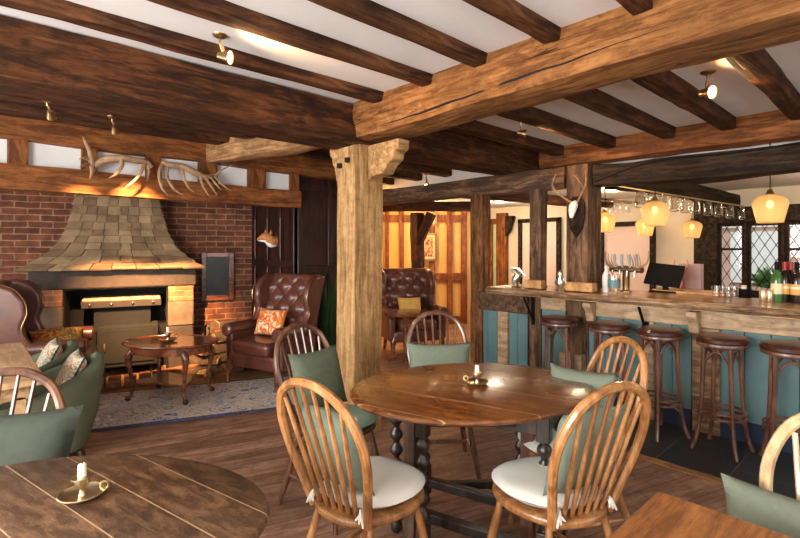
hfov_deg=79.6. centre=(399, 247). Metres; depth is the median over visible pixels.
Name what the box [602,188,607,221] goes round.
pendant lamp
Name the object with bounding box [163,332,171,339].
socket
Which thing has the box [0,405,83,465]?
cushion
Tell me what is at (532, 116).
joist
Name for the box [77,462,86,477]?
candle
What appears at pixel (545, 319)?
seat cushion
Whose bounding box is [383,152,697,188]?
ceiling
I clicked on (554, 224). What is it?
door
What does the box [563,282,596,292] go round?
wooden box
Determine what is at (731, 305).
countertop
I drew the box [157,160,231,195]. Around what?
antler mount
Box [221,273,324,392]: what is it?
armchair
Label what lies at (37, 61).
ceiling beam
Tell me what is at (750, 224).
window
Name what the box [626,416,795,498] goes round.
floor tiles
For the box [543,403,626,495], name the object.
cushion
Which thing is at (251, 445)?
floor
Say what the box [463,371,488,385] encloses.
candle holder
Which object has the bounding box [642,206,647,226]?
pendant lamp
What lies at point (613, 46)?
ceiling beam
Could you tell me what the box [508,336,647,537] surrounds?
chair
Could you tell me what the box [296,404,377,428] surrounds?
seat pad
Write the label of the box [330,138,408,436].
post
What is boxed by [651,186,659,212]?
pendant lamp
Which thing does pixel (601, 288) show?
bar
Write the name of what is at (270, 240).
head
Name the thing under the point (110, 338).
stove
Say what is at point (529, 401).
table
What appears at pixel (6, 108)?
joist
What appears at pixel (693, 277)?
holder
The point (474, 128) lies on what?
joist
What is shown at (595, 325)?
seat cushion
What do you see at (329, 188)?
trim
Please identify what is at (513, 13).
joist
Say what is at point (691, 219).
pendant lamp
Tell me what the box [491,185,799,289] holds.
wall
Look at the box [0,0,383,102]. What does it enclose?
joist
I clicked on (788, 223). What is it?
window
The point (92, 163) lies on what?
antler mount
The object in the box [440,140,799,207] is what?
ceiling
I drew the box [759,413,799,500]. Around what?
chair
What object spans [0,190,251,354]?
brick wall
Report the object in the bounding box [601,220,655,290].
door
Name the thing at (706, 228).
trim
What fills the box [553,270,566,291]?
ornament
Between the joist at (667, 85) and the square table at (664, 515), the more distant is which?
the joist at (667, 85)
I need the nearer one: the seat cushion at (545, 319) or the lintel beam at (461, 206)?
the seat cushion at (545, 319)
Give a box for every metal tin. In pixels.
[759,289,765,301]
[766,290,773,301]
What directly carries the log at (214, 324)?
on the fireplace
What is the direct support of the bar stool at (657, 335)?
on the floor tiles
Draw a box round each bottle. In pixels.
[602,266,609,291]
[771,262,783,301]
[781,262,790,302]
[788,262,793,275]
[790,262,799,303]
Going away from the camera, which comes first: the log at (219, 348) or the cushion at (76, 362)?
the cushion at (76, 362)
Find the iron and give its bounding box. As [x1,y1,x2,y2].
[201,324,209,334]
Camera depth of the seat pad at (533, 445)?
2.22 m
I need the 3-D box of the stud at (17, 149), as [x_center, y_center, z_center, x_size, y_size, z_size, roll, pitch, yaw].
[-2.964,-0.740,3.721,0.130,0.220,0.102,0,0,-43]
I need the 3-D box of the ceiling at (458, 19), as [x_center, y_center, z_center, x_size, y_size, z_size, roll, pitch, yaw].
[-1.978,-1.110,4.225,7.000,0.100,13.100,0,0,-43]
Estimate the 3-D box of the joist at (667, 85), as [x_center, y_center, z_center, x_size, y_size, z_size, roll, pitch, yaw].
[1.876,-1.020,3.176,2.220,0.133,0.120,0,0,-43]
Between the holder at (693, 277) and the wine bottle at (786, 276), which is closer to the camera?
the wine bottle at (786, 276)
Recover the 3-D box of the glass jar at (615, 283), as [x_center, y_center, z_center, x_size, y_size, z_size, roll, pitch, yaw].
[1.828,0.307,4.101,0.103,0.173,0.103,0,0,-43]
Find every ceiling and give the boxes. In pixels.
[0,0,799,178]
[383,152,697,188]
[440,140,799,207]
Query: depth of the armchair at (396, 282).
6.60 m
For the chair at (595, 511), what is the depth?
1.67 m
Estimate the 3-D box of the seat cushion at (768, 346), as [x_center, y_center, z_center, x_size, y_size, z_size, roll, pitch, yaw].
[2.473,0.625,3.044,0.314,0.052,0.314,0,0,31]
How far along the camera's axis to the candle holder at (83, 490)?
1.24 m
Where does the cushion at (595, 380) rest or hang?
on the seat pad at (533, 445)
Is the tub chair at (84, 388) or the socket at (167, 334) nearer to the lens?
the tub chair at (84, 388)
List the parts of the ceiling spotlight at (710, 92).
arm, bulb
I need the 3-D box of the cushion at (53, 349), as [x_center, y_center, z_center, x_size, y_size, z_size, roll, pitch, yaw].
[-2.642,0.844,3.607,0.173,0.285,0.368,0,0,-38]
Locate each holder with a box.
[56,472,109,503]
[158,332,178,341]
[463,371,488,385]
[679,263,703,289]
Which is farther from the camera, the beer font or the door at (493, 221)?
the door at (493, 221)
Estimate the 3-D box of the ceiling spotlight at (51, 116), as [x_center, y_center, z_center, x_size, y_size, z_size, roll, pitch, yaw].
[-2.281,-0.895,3.119,0.063,0.130,0.102,0,0,-4]
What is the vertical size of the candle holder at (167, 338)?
0.081 m
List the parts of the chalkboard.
picture glass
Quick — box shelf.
[136,372,204,386]
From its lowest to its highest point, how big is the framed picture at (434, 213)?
0.256 m
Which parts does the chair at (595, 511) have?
leg, leg, seat, leg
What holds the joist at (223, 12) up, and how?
attached to the ceiling at (458, 19)
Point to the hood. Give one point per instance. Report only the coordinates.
(102, 233)
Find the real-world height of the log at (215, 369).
0.089 m
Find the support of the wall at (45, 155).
on the beam at (14, 177)
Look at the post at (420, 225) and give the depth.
7.19 m
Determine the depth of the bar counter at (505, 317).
3.73 m
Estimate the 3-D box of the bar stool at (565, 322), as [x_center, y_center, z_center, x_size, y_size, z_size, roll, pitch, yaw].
[1.397,0.998,4.216,0.314,0.799,0.314,0,0,33]
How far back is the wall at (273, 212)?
5.81 m
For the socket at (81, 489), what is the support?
attached to the candle holder at (83, 490)
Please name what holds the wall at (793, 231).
on the ground
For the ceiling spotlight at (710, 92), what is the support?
attached to the ceiling at (458, 19)
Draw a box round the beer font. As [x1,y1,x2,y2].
[605,251,648,291]
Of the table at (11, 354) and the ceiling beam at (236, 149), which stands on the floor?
the table at (11, 354)
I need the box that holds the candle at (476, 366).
[475,365,478,372]
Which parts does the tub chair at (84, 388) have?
arm, seat, leg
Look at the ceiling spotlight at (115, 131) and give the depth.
3.51 m
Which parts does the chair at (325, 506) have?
leg, leg, seat, leg, leg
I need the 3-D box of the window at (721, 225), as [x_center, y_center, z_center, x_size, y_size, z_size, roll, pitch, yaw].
[4.371,0.130,6.329,0.080,0.940,0.339,0,0,-43]
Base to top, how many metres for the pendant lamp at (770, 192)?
0.649 m
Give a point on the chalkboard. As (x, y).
(217, 278)
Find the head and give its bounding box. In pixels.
[256,230,277,246]
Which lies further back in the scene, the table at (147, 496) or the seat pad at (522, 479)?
the seat pad at (522, 479)
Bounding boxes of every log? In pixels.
[189,355,220,364]
[189,365,207,373]
[197,344,225,355]
[197,361,224,376]
[202,320,219,335]
[205,352,226,361]
[211,332,225,340]
[219,320,239,328]
[222,361,243,370]
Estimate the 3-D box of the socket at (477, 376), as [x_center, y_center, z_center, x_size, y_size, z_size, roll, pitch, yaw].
[0.367,0.618,2.287,0.053,0.053,0.053,0,0,18]
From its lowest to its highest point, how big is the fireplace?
2.470 m
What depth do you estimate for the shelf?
4.42 m
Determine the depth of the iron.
5.42 m
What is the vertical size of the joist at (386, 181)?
0.119 m
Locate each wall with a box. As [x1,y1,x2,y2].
[0,139,288,189]
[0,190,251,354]
[252,206,296,317]
[290,177,336,345]
[382,211,470,323]
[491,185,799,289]
[722,225,799,290]
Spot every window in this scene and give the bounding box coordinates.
[719,222,742,292]
[748,221,779,294]
[786,221,799,270]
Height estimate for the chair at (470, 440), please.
0.964 m
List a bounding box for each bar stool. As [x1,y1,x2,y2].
[540,315,577,369]
[588,320,629,418]
[636,325,690,441]
[690,332,754,461]
[758,339,799,455]
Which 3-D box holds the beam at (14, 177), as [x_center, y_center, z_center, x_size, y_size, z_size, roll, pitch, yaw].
[-2.910,-0.544,3.776,4.780,0.206,0.181,0,0,-43]
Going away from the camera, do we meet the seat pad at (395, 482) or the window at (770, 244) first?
the seat pad at (395, 482)
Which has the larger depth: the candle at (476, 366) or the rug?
the rug
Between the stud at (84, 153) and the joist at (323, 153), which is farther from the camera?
the joist at (323, 153)
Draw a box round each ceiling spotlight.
[43,100,57,120]
[107,115,120,134]
[212,32,233,64]
[422,173,429,184]
[517,122,526,137]
[698,69,717,98]
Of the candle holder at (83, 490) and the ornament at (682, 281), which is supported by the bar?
the ornament at (682, 281)
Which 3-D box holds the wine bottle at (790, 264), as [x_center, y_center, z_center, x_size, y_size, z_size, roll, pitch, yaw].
[2.872,0.248,3.526,0.077,0.296,0.077,0,0,-43]
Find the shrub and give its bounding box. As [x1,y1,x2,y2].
[752,265,793,287]
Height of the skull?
0.589 m
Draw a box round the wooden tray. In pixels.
[652,288,734,296]
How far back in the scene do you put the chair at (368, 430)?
2.63 m
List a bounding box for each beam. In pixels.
[0,15,542,174]
[0,115,336,180]
[0,163,300,207]
[206,137,320,163]
[353,0,799,141]
[383,167,566,204]
[383,201,469,211]
[464,193,612,207]
[539,110,799,168]
[592,144,799,186]
[605,184,740,206]
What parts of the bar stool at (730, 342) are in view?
leg, leg, leg, leg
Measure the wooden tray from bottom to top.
0.054 m
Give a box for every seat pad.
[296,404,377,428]
[306,456,424,528]
[492,456,616,528]
[517,428,555,453]
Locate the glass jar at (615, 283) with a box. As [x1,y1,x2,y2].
[607,276,620,293]
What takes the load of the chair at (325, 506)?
on the floor
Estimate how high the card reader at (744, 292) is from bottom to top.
0.120 m
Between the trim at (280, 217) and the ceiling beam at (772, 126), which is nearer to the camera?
the ceiling beam at (772, 126)
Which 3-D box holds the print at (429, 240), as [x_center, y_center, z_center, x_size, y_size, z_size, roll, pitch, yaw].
[0.530,-0.018,8.776,0.143,0.352,0.010,0,0,0]
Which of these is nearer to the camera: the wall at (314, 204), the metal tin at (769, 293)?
the metal tin at (769, 293)
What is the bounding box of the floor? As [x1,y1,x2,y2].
[70,324,726,537]
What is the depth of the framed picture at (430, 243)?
8.77 m
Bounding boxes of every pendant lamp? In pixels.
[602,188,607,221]
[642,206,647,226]
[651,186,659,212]
[689,206,694,228]
[764,143,775,207]
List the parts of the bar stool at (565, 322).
leg, leg, leg, leg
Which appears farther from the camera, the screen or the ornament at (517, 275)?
the ornament at (517, 275)
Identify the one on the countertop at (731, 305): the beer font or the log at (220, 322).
the beer font
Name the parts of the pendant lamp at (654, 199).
bulb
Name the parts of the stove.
door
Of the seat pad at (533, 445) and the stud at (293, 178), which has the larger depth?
the stud at (293, 178)
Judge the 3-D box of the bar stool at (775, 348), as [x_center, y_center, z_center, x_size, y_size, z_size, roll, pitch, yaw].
[2.473,0.998,3.044,0.314,0.799,0.314,0,0,31]
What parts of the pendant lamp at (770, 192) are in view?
bulb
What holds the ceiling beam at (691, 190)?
attached to the ceiling at (792, 179)
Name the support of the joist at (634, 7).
attached to the ceiling at (458, 19)
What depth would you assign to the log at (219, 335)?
5.49 m
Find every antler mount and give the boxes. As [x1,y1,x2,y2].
[79,137,152,186]
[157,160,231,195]
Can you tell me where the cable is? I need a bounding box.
[593,142,799,182]
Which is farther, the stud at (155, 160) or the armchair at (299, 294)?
the armchair at (299, 294)
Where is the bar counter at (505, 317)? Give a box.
[478,291,799,453]
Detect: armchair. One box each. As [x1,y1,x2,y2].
[0,278,94,355]
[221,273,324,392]
[381,268,448,358]
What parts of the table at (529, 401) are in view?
leg, square leg, gate leg, leg, gate rail, gate rail, gate leg, square leg, leg, leg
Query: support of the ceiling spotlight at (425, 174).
attached to the joist at (323, 153)
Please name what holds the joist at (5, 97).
attached to the ceiling at (458, 19)
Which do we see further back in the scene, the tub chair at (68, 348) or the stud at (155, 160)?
the stud at (155, 160)
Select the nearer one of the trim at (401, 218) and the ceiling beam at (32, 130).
the ceiling beam at (32, 130)
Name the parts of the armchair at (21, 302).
tufted backrest, nail trim, nail trim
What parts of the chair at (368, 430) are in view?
leg, leg, seat, leg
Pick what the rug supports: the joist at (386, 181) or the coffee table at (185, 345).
the coffee table at (185, 345)
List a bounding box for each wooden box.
[524,280,544,289]
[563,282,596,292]
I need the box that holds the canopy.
[81,294,160,331]
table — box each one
[0,342,41,413]
[0,455,269,537]
[122,334,218,404]
[349,363,592,537]
[383,309,426,364]
[608,492,792,537]
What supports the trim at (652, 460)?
on the floor
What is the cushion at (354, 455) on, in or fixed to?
on the seat pad at (395, 482)
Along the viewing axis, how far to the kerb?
4.83 m
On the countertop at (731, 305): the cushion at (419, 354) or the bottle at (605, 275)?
the bottle at (605, 275)
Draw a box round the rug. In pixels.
[91,375,294,431]
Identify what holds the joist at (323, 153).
attached to the ceiling at (458, 19)
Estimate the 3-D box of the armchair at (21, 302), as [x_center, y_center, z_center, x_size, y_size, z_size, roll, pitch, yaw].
[-3.182,0.848,4.258,0.775,1.135,0.850,0,0,-28]
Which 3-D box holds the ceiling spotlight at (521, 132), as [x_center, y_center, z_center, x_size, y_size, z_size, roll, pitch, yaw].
[1.010,-0.986,3.985,0.081,0.148,0.110,0,0,20]
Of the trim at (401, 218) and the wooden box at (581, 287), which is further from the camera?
the trim at (401, 218)
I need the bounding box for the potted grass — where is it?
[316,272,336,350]
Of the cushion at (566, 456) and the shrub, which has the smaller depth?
the cushion at (566, 456)
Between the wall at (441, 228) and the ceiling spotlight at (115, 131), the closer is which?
the ceiling spotlight at (115, 131)
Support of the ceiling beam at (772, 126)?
attached to the ceiling at (458, 19)
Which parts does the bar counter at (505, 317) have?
teal panel, rail, teal panel, rail, teal panel, teal panel, skirting, skirting, teal panel, rail, skirting, teal panel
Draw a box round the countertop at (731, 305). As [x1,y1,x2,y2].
[485,284,799,319]
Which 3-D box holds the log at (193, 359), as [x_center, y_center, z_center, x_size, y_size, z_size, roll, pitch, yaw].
[-2.186,1.248,5.380,0.340,0.084,0.170,0,0,1]
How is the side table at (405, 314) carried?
on the floor
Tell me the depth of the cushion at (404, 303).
6.40 m
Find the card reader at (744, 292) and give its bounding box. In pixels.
[737,285,750,298]
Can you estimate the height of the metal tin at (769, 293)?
0.088 m
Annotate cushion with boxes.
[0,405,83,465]
[29,327,82,341]
[36,337,62,366]
[55,348,86,385]
[83,345,94,355]
[232,334,274,356]
[254,307,287,334]
[287,344,346,411]
[301,402,374,495]
[396,317,437,330]
[397,296,420,317]
[406,342,470,366]
[540,315,577,323]
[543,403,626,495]
[550,363,619,413]
[588,320,629,330]
[636,325,682,337]
[695,332,749,345]
[721,473,799,537]
[759,339,799,354]
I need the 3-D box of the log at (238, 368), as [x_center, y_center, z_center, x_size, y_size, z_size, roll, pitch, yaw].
[-1.971,1.345,5.500,0.360,0.089,0.191,0,0,-11]
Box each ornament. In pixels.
[511,267,524,287]
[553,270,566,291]
[673,260,688,288]
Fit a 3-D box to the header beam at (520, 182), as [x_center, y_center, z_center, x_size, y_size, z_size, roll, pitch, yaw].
[0.500,-0.676,5.726,0.204,0.217,3.240,0,0,-43]
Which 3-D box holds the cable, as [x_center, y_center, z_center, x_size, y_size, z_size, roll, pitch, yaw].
[2.582,-0.655,3.390,0.023,0.144,2.502,0,0,-43]
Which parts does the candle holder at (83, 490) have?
ring handle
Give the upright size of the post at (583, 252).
2.130 m
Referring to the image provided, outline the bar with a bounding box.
[601,288,758,298]
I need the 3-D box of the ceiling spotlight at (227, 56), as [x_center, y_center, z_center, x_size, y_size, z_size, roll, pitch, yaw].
[-0.888,-0.991,2.403,0.086,0.138,0.097,0,0,2]
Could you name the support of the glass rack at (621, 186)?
attached to the ceiling beam at (691, 190)
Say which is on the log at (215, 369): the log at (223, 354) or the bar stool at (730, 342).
the log at (223, 354)
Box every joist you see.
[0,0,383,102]
[0,92,255,138]
[0,101,229,144]
[147,0,432,86]
[297,148,451,176]
[308,0,487,67]
[382,177,393,184]
[386,170,421,180]
[445,120,563,155]
[462,0,560,43]
[497,106,615,148]
[563,89,675,138]
[616,0,652,15]
[630,70,735,130]
[725,49,799,119]
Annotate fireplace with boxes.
[13,194,205,369]
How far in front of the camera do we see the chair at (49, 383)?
1.76 m
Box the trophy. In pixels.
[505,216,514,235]
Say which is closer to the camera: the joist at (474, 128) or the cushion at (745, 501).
the cushion at (745, 501)
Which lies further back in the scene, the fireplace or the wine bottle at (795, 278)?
the fireplace
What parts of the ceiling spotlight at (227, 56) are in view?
arm, bulb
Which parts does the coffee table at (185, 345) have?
leg, leg, leg, leg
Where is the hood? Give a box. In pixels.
[13,194,205,271]
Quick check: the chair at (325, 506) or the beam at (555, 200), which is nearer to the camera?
the chair at (325, 506)
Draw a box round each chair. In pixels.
[0,351,104,455]
[0,367,65,414]
[31,340,78,372]
[274,322,378,535]
[276,377,427,537]
[406,310,480,478]
[487,381,650,537]
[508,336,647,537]
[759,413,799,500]
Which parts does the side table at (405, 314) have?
leg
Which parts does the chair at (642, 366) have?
leg, seat, leg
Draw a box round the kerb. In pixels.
[101,364,200,389]
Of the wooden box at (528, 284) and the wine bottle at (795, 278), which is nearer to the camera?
the wine bottle at (795, 278)
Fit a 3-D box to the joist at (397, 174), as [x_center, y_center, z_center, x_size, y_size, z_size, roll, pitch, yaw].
[-0.044,-1.021,6.613,0.880,0.118,0.127,0,0,-43]
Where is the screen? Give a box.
[643,262,684,293]
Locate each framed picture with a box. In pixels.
[424,233,436,260]
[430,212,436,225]
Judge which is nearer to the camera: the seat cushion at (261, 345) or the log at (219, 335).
the seat cushion at (261, 345)
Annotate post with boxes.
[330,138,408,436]
[410,212,435,341]
[470,194,490,362]
[529,188,546,367]
[566,163,600,368]
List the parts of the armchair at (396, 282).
leg, arm panel, leg, tufted backrest, seat frame, arm panel, leg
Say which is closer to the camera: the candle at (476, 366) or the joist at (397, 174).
the candle at (476, 366)
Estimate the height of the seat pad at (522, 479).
0.066 m
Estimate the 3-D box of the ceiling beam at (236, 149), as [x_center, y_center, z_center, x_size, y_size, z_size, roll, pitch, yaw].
[-1.157,-0.929,4.198,1.671,0.274,0.230,2,1,38]
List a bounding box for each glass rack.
[601,199,638,203]
[620,186,744,206]
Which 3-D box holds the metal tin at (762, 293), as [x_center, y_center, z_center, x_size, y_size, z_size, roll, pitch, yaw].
[2.686,0.352,3.551,0.048,0.088,0.048,0,0,-43]
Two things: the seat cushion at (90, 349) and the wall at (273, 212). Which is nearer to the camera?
the seat cushion at (90, 349)
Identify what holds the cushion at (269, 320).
on the armchair at (299, 294)
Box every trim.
[253,176,336,349]
[267,217,280,272]
[383,211,466,323]
[496,213,507,285]
[624,450,723,485]
[694,201,799,297]
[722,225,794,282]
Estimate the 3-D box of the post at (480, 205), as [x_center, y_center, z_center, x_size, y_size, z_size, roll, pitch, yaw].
[0.887,0.400,5.282,0.168,1.960,0.181,0,0,-43]
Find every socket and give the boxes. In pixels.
[70,472,93,496]
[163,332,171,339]
[471,371,482,382]
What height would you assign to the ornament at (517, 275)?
0.204 m
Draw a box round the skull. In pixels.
[551,170,586,237]
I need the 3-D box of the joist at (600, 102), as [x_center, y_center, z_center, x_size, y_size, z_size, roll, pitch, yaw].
[1.572,-1.021,3.507,2.220,0.129,0.115,0,0,-43]
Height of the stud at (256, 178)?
0.220 m
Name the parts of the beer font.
tap handle, tap handle, tap handle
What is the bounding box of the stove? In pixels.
[97,320,157,376]
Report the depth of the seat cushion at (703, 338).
3.23 m
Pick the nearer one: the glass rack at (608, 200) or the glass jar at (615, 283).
the glass jar at (615, 283)
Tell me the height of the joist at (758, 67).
0.136 m
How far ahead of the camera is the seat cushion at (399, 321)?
6.17 m
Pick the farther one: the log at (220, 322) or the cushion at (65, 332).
the log at (220, 322)
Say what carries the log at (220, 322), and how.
on the log at (219, 335)
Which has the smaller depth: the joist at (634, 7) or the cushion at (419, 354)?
the joist at (634, 7)
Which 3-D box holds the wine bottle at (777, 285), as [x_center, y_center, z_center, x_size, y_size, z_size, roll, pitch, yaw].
[2.767,0.248,3.522,0.076,0.296,0.076,0,0,-43]
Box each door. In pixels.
[490,219,495,285]
[518,217,561,285]
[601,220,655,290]
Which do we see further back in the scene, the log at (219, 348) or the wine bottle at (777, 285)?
the log at (219, 348)
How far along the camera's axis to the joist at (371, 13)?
2.21 m
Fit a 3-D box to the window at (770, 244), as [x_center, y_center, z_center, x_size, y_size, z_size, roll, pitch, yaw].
[7.562,0.095,10.201,0.080,1.310,1.300,0,0,-43]
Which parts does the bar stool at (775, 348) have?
leg, leg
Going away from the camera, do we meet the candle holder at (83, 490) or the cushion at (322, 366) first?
the candle holder at (83, 490)
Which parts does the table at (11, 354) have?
leg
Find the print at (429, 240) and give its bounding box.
[425,237,432,256]
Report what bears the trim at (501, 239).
attached to the wall at (674, 234)
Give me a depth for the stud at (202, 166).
4.66 m
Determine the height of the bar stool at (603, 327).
0.799 m
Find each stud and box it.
[7,138,27,164]
[81,148,97,170]
[145,156,161,177]
[197,161,217,183]
[247,168,265,187]
[289,174,298,190]
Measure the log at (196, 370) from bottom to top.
0.084 m
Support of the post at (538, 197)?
on the floor
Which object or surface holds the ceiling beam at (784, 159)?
attached to the post at (583, 252)
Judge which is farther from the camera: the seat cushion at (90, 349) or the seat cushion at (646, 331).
the seat cushion at (90, 349)
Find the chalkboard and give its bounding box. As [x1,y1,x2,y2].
[201,252,233,300]
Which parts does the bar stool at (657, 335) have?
leg, leg, leg, leg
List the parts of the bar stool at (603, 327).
leg, leg, leg, leg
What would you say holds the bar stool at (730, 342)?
on the floor tiles
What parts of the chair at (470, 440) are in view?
leg, leg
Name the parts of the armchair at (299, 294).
leg, arm panel, seat frame, nail trim, leg, tufted backrest, arm panel, nail trim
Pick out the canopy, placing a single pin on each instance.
(118, 309)

